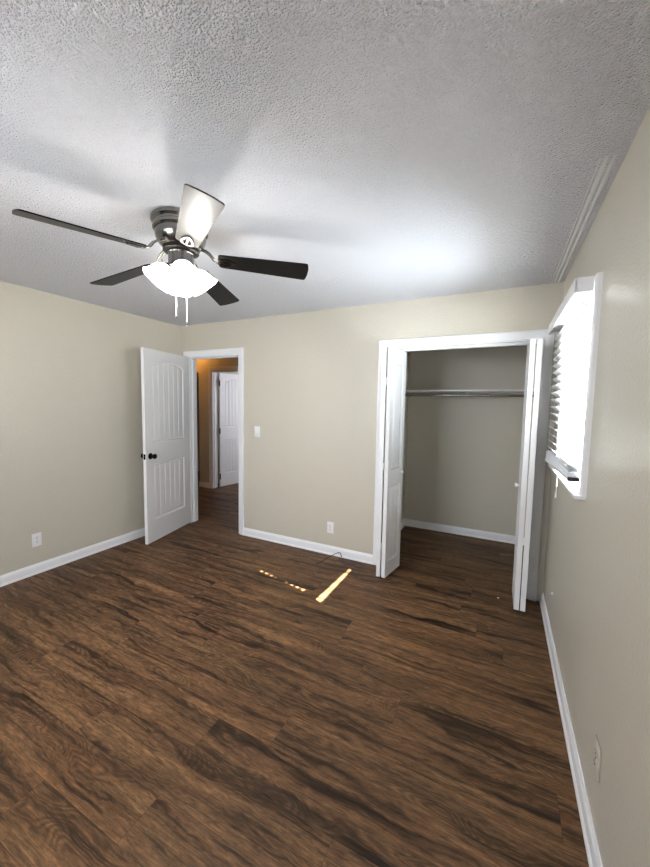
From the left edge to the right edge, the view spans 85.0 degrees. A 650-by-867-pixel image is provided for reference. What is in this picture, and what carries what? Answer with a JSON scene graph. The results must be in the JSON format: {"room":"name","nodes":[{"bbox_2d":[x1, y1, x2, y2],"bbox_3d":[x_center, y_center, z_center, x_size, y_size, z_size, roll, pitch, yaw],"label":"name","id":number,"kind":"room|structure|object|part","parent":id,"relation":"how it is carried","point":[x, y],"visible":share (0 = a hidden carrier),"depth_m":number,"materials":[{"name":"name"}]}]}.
{"room":"empty bedroom","nodes":[
{"label":"empty bedroom","id":0,"kind":"room"},
{"bbox_2d":[0,281,181,575],"bbox_3d":[-2.798,0.041,2.547,0.115,2.440,4.300,3,5,26],"label":"wall","id":1,"kind":"structure","parent":0,"point":[71,434],"depth_m":3.26,"materials":[{"name":"paint"}]},
{"bbox_2d":[32,532,41,546],"bbox_3d":[-2.509,0.925,3.088,0.009,0.116,0.072,3,5,26],"label":"outlet","id":2,"kind":"object","parent":1,"relation":"attached to","point":[36,538],"visible":1,"depth_m":3.08,"materials":[{"name":"white plastic"}]},
{"bbox_2d":[0,528,144,586],"bbox_3d":[-2.731,1.212,2.665,0.019,0.088,4.180,3,5,26],"label":"baseboard","id":3,"kind":"structure","parent":1,"relation":"attached to","point":[26,572],"depth_m":3.30,"materials":[{"name":"paint"}]},
{"bbox_2d":[197,373,199,470],"bbox_3d":[-3.077,-0.348,7.314,0.100,2.440,4.000,3,5,26],"label":"wall","id":4,"kind":"structure","parent":0,"point":[197,373],"depth_m":7.79,"materials":[{"name":"paint"}]},
{"bbox_2d":[196,357,237,482],"bbox_3d":[-1.085,-0.194,5.828,4.800,2.440,0.115,3,5,26],"label":"wall","id":5,"kind":"structure","parent":0,"point":[202,365],"depth_m":6.28,"materials":[{"name":"paint"}]},
{"bbox_2d":[199,482,208,487],"bbox_3d":[-2.167,0.923,6.377,0.248,0.088,0.019,3,5,26],"label":"baseboard","id":6,"kind":"structure","parent":5,"relation":"attached to","point":[201,484],"depth_m":6.38,"materials":[{"name":"paint"}]},
{"bbox_2d":[208,366,237,487],"bbox_3d":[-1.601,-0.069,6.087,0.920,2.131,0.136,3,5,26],"label":"door frame","id":7,"kind":"structure","parent":5,"relation":"attached to","point":[214,373],"depth_m":6.23,"materials":[{"name":"paint"}]},
{"bbox_2d":[219,373,238,486],"bbox_3d":[-1.665,-0.074,6.614,0.052,2.030,0.767,4,6,35],"label":"door","id":8,"kind":"structure","parent":5,"relation":"in","point":[228,383],"depth_m":6.47,"materials":[{"name":"paint"}]},
{"bbox_3d":[-1.650,-0.568,6.582,0.035,0.883,0.541,4,6,36],"label":"panel","id":9,"kind":"part","parent":8,"relation":"part of","materials":[{"name":"white wood"}]},
{"bbox_3d":[-1.667,0.399,6.660,0.035,0.613,0.541,4,6,36],"label":"panel","id":10,"kind":"part","parent":8,"relation":"part of","materials":[{"name":"white wood"}]},
{"bbox_2d":[0,471,588,866],"bbox_3d":[-1.130,1.224,4.037,6.460,0.100,8.300,3,5,26],"label":"floor","id":11,"kind":"structure","parent":0,"point":[205,693],"depth_m":1.75,"materials":[{"name":"brown wood"}]},
{"bbox_2d":[0,0,649,325],"bbox_3d":[-1.086,-1.308,3.834,6.460,0.100,8.300,3,5,26],"label":"ceiling","id":12,"kind":"structure","parent":0,"point":[393,150],"depth_m":1.23,"materials":[{"name":"white paint"}]},
{"bbox_2d":[12,184,307,325],"bbox_3d":[-0.783,-0.830,1.854,1.232,0.525,1.278,3,5,26],"label":"ceiling fan","id":13,"kind":"object","parent":12,"relation":"hanging from","point":[182,232],"visible":1,"depth_m":1.76,"materials":[{"name":"black wood"}]},
{"bbox_3d":[-1.030,-0.873,1.526,0.145,0.006,0.475,22,20,39],"label":"blade","id":14,"kind":"part","parent":13,"relation":"part of","materials":[{"name":"brown wood"}]},
{"bbox_3d":[-1.125,-0.897,2.012,0.475,0.006,0.145,-3,16,25],"label":"blade","id":15,"kind":"part","parent":13,"relation":"part of","materials":[{"name":"brown wood"}]},
{"bbox_3d":[-0.827,-0.924,1.733,0.046,0.067,0.117,22,20,39],"label":"iron arm","id":16,"kind":"part","parent":13,"relation":"part of","materials":[{"name":"silver metal"}]},
{"bbox_3d":[-0.849,-0.794,1.789,0.140,0.134,0.145,3,5,26],"label":"lamp shade","id":17,"kind":"part","parent":13,"relation":"part of","materials":[{"name":"white glass"}]},
{"bbox_3d":[-0.862,-0.931,1.881,0.117,0.067,0.046,-3,16,25],"label":"iron arm","id":18,"kind":"part","parent":13,"relation":"part of","materials":[{"name":"silver metal"}]},
{"bbox_3d":[-0.776,-0.731,1.849,0.005,0.220,0.005,-3,6,-41],"label":"pull chain","id":19,"kind":"part","parent":13,"relation":"part of","materials":[{"name":"metal"}]},
{"bbox_3d":[-0.797,-0.806,1.945,0.145,0.134,0.140,3,5,26],"label":"lamp shade","id":20,"kind":"part","parent":13,"relation":"part of","materials":[{"name":"white glass"}]},
{"bbox_3d":[-0.692,-0.787,1.738,0.145,0.134,0.140,3,5,26],"label":"lamp shade","id":21,"kind":"part","parent":13,"relation":"part of","materials":[{"name":"white glass"}]},
{"bbox_3d":[-0.703,-0.809,1.758,0.061,0.072,0.055,3,5,26],"label":"bulb","id":22,"kind":"part","parent":13,"relation":"part of","materials":[{"name":"white glass"}]},
{"bbox_3d":[-0.726,-0.714,1.861,0.005,0.255,0.005,1,5,4],"label":"pull chain","id":23,"kind":"part","parent":13,"relation":"part of","materials":[{"name":"metal"}]},
{"bbox_3d":[-0.538,-0.874,1.465,0.145,0.006,0.475,13,-1,-30],"label":"blade","id":24,"kind":"part","parent":13,"relation":"part of","materials":[{"name":"brown wood"}]},
{"bbox_3d":[-0.640,-0.799,1.894,0.140,0.134,0.145,3,5,26],"label":"lamp shade","id":25,"kind":"part","parent":13,"relation":"part of","materials":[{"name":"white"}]},
{"bbox_3d":[-0.617,-0.932,1.861,0.117,0.067,0.046,2,-9,-11],"label":"iron arm","id":26,"kind":"part","parent":13,"relation":"part of","materials":[{"name":"silver metal"}]},
{"bbox_3d":[-0.692,-0.913,2.252,0.145,0.006,0.475,-12,-2,7],"label":"blade","id":27,"kind":"part","parent":13,"relation":"part of","materials":[{"name":"brown wood"}]},
{"bbox_3d":[-0.329,-0.899,1.915,0.475,0.006,0.145,2,-9,-11],"label":"blade","id":28,"kind":"part","parent":13,"relation":"part of","materials":[{"name":"brown wood"}]},
{"bbox_2d":[181,282,563,600],"bbox_3d":[-1.074,-0.059,4.150,6.328,2.440,0.115,3,5,26],"label":"wall","id":29,"kind":"structure","parent":0,"point":[311,378],"depth_m":3.53,"materials":[{"name":"paint"}]},
{"bbox_2d":[140,347,191,544],"bbox_3d":[-1.778,0.122,4.032,0.173,2.050,0.774,2,5,13],"label":"door","id":30,"kind":"structure","parent":29,"relation":"in","point":[165,376],"depth_m":3.96,"materials":[{"name":"paint"}]},
{"bbox_3d":[-1.803,0.239,3.721,0.069,0.066,0.066,2,5,13],"label":"knob","id":31,"kind":"part","parent":30,"relation":"part of","materials":[{"name":"black metal"}]},
{"bbox_3d":[-1.771,-0.361,3.988,0.035,0.875,0.533,2,5,13],"label":"panel","id":32,"kind":"part","parent":30,"relation":"part of","materials":[{"name":"paint"}]},
{"bbox_3d":[-1.788,0.607,4.066,0.035,0.611,0.533,2,5,13],"label":"panel","id":33,"kind":"part","parent":30,"relation":"part of","materials":[{"name":"paint"}]},
{"bbox_2d":[183,347,243,534],"bbox_3d":[-1.308,0.083,4.268,0.920,2.131,0.136,3,5,26],"label":"door frame","id":34,"kind":"structure","parent":29,"relation":"attached to","point":[192,360],"depth_m":4.22,"materials":[{"name":"paint"}]},
{"bbox_2d":[255,426,259,436],"bbox_3d":[-0.752,-0.019,3.916,0.072,0.116,0.017,3,5,26],"label":"light switch","id":35,"kind":"object","parent":29,"relation":"attached to","point":[257,429],"visible":1,"depth_m":3.92,"materials":[{"name":"white plastic"}]},
{"bbox_2d":[243,527,372,563],"bbox_3d":[-0.241,1.168,3.744,1.565,0.088,0.019,3,5,26],"label":"baseboard","id":36,"kind":"structure","parent":29,"relation":"attached to","point":[308,545],"depth_m":3.70,"materials":[{"name":"paint"}]},
{"bbox_2d":[327,521,333,533],"bbox_3d":[0.054,0.952,3.585,0.072,0.116,0.009,3,5,26],"label":"outlet","id":37,"kind":"object","parent":29,"relation":"attached to","point":[330,525],"visible":1,"depth_m":3.58,"materials":[{"name":"white plastic"}]},
{"bbox_2d":[376,347,406,577],"bbox_3d":[0.586,0.262,3.152,0.188,1.978,0.318,3,5,26],"label":"door","id":38,"kind":"structure","parent":29,"relation":"in","point":[394,361],"depth_m":3.08,"materials":[{"name":"paint"}]},
{"bbox_3d":[0.603,0.786,3.183,0.034,0.665,0.204,4,6,35],"label":"panel","id":39,"kind":"part","parent":38,"relation":"part of","materials":[{"name":"paint"}]},
{"bbox_3d":[0.620,-0.158,3.107,0.034,0.941,0.204,4,6,35],"label":"panel","id":40,"kind":"part","parent":38,"relation":"part of","materials":[{"name":"paint"}]},
{"bbox_2d":[373,329,553,600],"bbox_3d":[1.106,0.234,3.066,1.352,2.105,0.136,3,5,26],"label":"door frame","id":41,"kind":"structure","parent":29,"relation":"attached to","point":[548,345],"depth_m":2.77,"materials":[{"name":"paint"}]},
{"bbox_2d":[399,341,536,351],"bbox_3d":[1.122,-0.727,2.987,1.198,0.022,0.035,3,5,26],"label":"door track","id":42,"kind":"object","parent":29,"relation":"attached to","point":[513,343],"visible":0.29,"depth_m":2.94,"materials":[{"name":"metal"}]},
{"bbox_2d":[512,338,542,611],"bbox_3d":[1.515,0.315,2.692,0.119,1.978,0.314,4,5,30],"label":"door","id":43,"kind":"structure","parent":29,"relation":"in","point":[530,359],"depth_m":2.56,"materials":[{"name":"paint"}]},
{"bbox_3d":[1.496,0.838,2.738,0.034,0.665,0.199,3,5,26],"label":"panel","id":44,"kind":"part","parent":43,"relation":"part of","materials":[{"name":"paint"}]},
{"bbox_3d":[1.513,-0.106,2.662,0.034,0.941,0.199,3,5,26],"label":"panel","id":45,"kind":"part","parent":43,"relation":"part of","materials":[{"name":"paint"}]},
{"bbox_2d":[401,351,409,520],"bbox_3d":[0.721,-0.012,3.957,0.115,2.440,1.143,3,5,26],"label":"wall","id":46,"kind":"structure","parent":0,"point":[408,352],"depth_m":4.38,"materials":[{"name":"paint"}]},
{"bbox_2d":[401,519,404,529],"bbox_3d":[0.761,1.163,4.021,0.019,0.088,1.143,3,5,26],"label":"baseboard","id":47,"kind":"structure","parent":46,"relation":"attached to","point":[403,520],"depth_m":4.44,"materials":[{"name":"paint"}]},
{"bbox_2d":[404,345,536,536],"bbox_3d":[1.636,-0.016,4.206,1.528,2.440,0.122,3,5,26],"label":"wall","id":48,"kind":"structure","parent":0,"point":[463,455],"depth_m":4.14,"materials":[{"name":"paint"}]},
{"bbox_2d":[404,518,524,545],"bbox_3d":[1.636,1.163,4.212,1.413,0.088,0.019,3,5,26],"label":"baseboard","id":49,"kind":"structure","parent":48,"relation":"attached to","point":[487,535],"depth_m":4.21,"materials":[{"name":"paint"}]},
{"bbox_2d":[405,389,533,398],"bbox_3d":[1.578,-0.431,3.913,1.413,0.088,0.400,3,5,26],"label":"closet rod","id":50,"kind":"object","parent":48,"relation":"attached to","point":[492,393],"visible":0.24,"depth_m":3.91,"materials":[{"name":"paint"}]},
{"bbox_3d":[1.539,-0.412,3.837,1.383,0.025,0.025,3,5,26],"label":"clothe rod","id":51,"kind":"part","parent":50,"relation":"part of","materials":[{"name":"silver metal"}]},
{"bbox_2d":[543,106,649,866],"bbox_3d":[1.132,0.204,1.359,0.130,2.440,5.680,3,5,26],"label":"wall","id":52,"kind":"structure","parent":0,"point":[597,568],"depth_m":1.19,"materials":[{"name":"paint"}]},
{"bbox_2d":[540,592,602,866],"bbox_3d":[0.758,1.413,0.915,0.019,0.088,4.160,3,5,26],"label":"baseboard","id":53,"kind":"structure","parent":52,"relation":"attached to","point":[591,845],"depth_m":1.49,"materials":[{"name":"paint"}]},
{"bbox_2d":[548,272,603,499],"bbox_3d":[1.443,-0.225,1.985,0.176,0.991,1.032,3,5,26],"label":"window","id":54,"kind":"structure","parent":52,"relation":"in","point":[594,298],"depth_m":1.64,"materials":[{"name":"paint"}]},
{"bbox_3d":[1.377,0.257,2.053,0.046,0.018,1.032,3,5,26],"label":"sill","id":55,"kind":"part","parent":54,"relation":"part of","materials":[{"name":"paint"}]},
{"bbox_2d":[545,276,594,497],"bbox_3d":[1.360,-0.194,2.046,0.082,1.052,1.012,3,5,26],"label":"window blind","id":56,"kind":"object","parent":54,"relation":"attached to","point":[569,321],"visible":1,"depth_m":1.83,"materials":[{"name":"plastic"}]},
{"bbox_3d":[1.521,-0.269,2.370,0.002,0.865,0.002,3,5,26],"label":"ladder cord","id":57,"kind":"part","parent":56,"relation":"part of","materials":[{"name":"fabric"}]},
{"bbox_3d":[1.365,0.199,2.073,0.046,0.017,0.968,3,3,26],"label":"rail","id":58,"kind":"part","parent":56,"relation":"part of","materials":[{"name":"plastic"}]},
{"bbox_3d":[1.284,-0.270,1.926,0.008,0.800,0.008,3,5,26],"label":"tilt cord","id":59,"kind":"part","parent":56,"relation":"part of","materials":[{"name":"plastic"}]},
{"bbox_3d":[1.242,-0.160,1.855,0.010,1.010,0.010,3,5,26],"label":"lift cord","id":60,"kind":"part","parent":56,"relation":"part of","materials":[{"name":"plastic"}]},
{"bbox_3d":[1.203,-0.224,1.737,0.002,0.865,0.002,-2,6,-33],"label":"ladder cord","id":61,"kind":"part","parent":56,"relation":"part of","materials":[{"name":"fabric"}]},
{"bbox_3d":[1.371,-0.691,2.005,0.050,0.046,0.976,3,5,26],"label":"head rail","id":62,"kind":"part","parent":56,"relation":"part of","materials":[{"name":"plastic"}]},
{"bbox_3d":[1.426,0.013,1.888,0.025,0.473,0.688,3,5,26],"label":"sash","id":63,"kind":"part","parent":54,"relation":"part of","materials":[{"name":"paint"}]},
{"bbox_3d":[1.426,0.013,1.888,0.004,0.415,0.630,3,5,26],"label":"pane","id":64,"kind":"part","parent":54,"relation":"part of","materials":[{"name":"clear glass"}]},
{"bbox_2d":[551,153,616,283],"bbox_3d":[1.353,-1.060,1.924,0.056,0.004,1.549,3,5,26],"label":"trim","id":65,"kind":"structure","parent":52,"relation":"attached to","point":[602,167],"depth_m":1.67,"materials":[{"name":"paint"}]},
{"bbox_2d":[593,734,601,782],"bbox_3d":[0.930,1.110,1.214,0.009,0.116,0.072,3,5,26],"label":"outlet","id":66,"kind":"object","parent":52,"relation":"attached to","point":[597,754],"visible":1,"depth_m":1.20,"materials":[{"name":"paint"}]},
{"bbox_2d":[594,746,597,757],"bbox_3d":[0.928,1.090,1.214,0.004,0.025,0.033,3,5,26],"label":"receptacle","id":67,"kind":"object","parent":66,"relation":"attached to","point":[595,747],"depth_m":1.21,"materials":[{"name":"paint"}]}
]}

